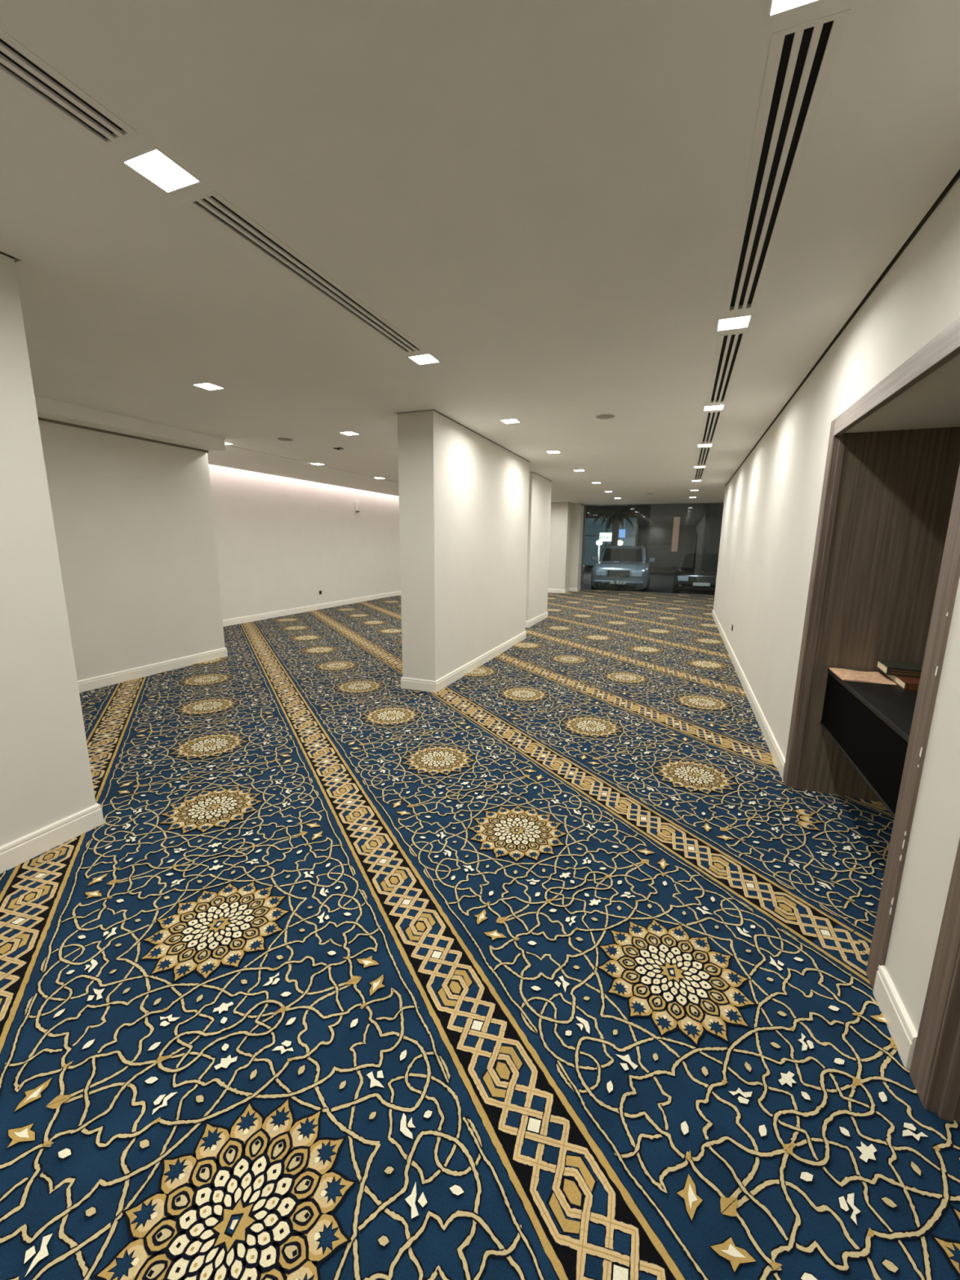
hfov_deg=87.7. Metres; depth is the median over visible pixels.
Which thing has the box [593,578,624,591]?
shrub
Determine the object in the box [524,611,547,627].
baseboard
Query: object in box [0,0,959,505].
ceiling
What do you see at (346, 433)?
diffuser
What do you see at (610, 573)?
grille
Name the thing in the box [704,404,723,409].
diffuser
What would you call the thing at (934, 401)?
ceiling
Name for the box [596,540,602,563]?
street lamp
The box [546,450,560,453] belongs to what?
recessed light
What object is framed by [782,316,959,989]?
trim
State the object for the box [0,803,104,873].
baseboard
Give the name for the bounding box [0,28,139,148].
ceiling vent
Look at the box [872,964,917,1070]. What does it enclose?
baseboard
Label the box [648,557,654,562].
mirror
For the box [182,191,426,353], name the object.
ceiling vent
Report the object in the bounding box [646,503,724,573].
office building
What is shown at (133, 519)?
wall
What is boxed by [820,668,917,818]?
floating shelf
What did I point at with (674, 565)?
mirror
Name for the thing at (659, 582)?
street
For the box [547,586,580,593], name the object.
baseboard
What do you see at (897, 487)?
wall niche
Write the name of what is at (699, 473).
ceiling vent
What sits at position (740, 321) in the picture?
recessed light
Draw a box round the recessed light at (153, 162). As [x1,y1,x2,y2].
[120,146,202,194]
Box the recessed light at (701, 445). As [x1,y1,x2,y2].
[697,444,712,447]
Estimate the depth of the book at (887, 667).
2.66 m
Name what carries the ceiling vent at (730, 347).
in the ceiling at (544, 197)
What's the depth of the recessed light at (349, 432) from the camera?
5.59 m
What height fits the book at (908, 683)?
0.036 m
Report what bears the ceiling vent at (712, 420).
in the ceiling at (544, 197)
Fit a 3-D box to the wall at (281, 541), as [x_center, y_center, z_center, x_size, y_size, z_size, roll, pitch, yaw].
[-3.036,-2.451,12.330,0.150,3.020,11.705,5,12,21]
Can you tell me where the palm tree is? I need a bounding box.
[591,505,639,545]
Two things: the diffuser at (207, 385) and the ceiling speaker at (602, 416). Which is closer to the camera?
the diffuser at (207, 385)
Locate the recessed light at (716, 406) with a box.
[702,404,724,411]
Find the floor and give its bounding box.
[0,590,959,1279]
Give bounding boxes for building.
[583,504,650,568]
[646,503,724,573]
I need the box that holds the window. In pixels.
[580,502,724,595]
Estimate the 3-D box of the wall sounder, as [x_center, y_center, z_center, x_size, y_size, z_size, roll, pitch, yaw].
[-2.951,-3.228,12.073,0.070,0.255,0.110,5,12,21]
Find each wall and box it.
[0,251,95,846]
[38,420,225,680]
[208,463,400,619]
[396,409,529,680]
[525,471,551,621]
[547,502,573,589]
[568,503,584,587]
[713,168,959,1032]
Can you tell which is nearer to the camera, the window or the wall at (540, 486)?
the wall at (540, 486)
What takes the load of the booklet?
on the floating shelf
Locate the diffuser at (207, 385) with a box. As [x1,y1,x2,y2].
[195,382,220,389]
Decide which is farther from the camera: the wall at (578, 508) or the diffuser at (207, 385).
the wall at (578, 508)
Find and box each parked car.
[582,565,584,584]
[591,544,654,591]
[672,552,719,593]
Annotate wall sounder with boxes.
[355,500,359,511]
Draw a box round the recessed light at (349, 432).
[339,431,358,435]
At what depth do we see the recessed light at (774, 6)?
1.12 m
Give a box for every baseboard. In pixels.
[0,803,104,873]
[77,591,400,693]
[400,631,526,693]
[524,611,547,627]
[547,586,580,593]
[711,609,785,778]
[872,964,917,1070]
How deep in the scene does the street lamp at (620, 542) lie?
28.46 m
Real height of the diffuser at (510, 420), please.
0.008 m
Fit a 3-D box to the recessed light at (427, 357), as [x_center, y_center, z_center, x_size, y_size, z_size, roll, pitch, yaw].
[-0.368,-1.855,3.294,0.164,0.014,0.164,5,12,21]
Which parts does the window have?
post, rail, rail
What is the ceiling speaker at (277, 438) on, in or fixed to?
attached to the ceiling at (544, 197)
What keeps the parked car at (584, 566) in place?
on the street
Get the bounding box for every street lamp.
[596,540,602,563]
[617,540,622,545]
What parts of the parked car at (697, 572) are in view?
number plate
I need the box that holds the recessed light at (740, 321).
[715,314,752,331]
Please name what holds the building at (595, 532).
on the street
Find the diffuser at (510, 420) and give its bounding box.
[502,418,518,422]
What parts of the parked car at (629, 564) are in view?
number plate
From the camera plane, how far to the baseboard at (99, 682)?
6.11 m
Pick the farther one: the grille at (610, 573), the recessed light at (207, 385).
the grille at (610, 573)
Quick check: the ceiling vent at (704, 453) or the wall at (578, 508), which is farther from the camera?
the wall at (578, 508)
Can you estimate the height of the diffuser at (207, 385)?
0.008 m
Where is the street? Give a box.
[582,567,715,595]
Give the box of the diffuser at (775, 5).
[770,0,808,13]
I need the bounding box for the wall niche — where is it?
[796,426,959,802]
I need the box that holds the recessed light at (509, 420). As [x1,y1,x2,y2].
[499,418,520,423]
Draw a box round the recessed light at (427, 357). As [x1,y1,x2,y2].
[407,353,440,364]
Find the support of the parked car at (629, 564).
on the street
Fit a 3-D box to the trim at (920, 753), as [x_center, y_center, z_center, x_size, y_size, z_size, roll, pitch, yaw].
[1.352,0.410,1.548,0.002,1.001,0.007,5,12,21]
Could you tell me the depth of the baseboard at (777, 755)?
4.39 m
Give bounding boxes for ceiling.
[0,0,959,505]
[844,353,959,433]
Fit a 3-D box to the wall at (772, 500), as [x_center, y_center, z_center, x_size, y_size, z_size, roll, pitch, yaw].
[2.464,-0.606,3.955,0.152,2.718,14.450,5,12,21]
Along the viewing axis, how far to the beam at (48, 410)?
4.93 m
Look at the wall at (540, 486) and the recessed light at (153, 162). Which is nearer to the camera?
the recessed light at (153, 162)
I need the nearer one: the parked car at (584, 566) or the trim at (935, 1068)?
the trim at (935, 1068)
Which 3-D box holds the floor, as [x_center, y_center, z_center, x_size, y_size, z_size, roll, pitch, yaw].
[0.185,0.049,7.548,10.182,0.011,19.268,5,12,21]
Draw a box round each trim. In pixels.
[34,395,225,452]
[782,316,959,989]
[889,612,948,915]
[909,838,959,1122]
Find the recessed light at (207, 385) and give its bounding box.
[191,382,224,391]
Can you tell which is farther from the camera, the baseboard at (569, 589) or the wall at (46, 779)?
the baseboard at (569, 589)
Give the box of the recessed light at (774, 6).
[766,0,826,19]
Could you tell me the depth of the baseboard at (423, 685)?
5.51 m
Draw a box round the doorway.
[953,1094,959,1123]
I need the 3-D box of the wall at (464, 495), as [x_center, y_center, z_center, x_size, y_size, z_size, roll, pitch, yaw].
[-0.030,-1.096,6.338,0.381,2.718,3.181,5,12,21]
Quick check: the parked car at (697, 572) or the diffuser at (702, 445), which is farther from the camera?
the parked car at (697, 572)
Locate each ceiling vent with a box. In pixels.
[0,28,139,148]
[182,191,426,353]
[693,467,706,479]
[695,447,712,465]
[699,410,724,443]
[706,331,748,403]
[723,8,850,312]
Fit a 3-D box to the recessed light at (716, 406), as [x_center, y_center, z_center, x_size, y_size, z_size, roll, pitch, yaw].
[2.055,-2.047,4.395,0.164,0.014,0.164,5,12,21]
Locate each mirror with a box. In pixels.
[591,556,596,560]
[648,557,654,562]
[672,563,678,568]
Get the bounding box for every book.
[875,659,922,678]
[884,674,919,691]
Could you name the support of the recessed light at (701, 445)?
in the ceiling at (544, 197)
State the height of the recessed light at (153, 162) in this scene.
0.014 m
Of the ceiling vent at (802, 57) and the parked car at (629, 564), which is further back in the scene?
the parked car at (629, 564)
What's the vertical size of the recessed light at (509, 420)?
0.014 m
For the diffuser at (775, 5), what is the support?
attached to the recessed light at (774, 6)
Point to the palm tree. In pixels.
(615, 517)
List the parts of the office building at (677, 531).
lit panel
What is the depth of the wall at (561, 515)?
15.06 m
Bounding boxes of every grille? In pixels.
[607,570,630,577]
[690,576,714,582]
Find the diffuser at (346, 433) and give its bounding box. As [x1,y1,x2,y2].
[342,431,357,435]
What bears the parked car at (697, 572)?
on the street
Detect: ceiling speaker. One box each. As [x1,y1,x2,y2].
[276,437,293,440]
[594,413,616,419]
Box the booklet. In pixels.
[829,667,897,684]
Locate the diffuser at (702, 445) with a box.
[697,444,711,446]

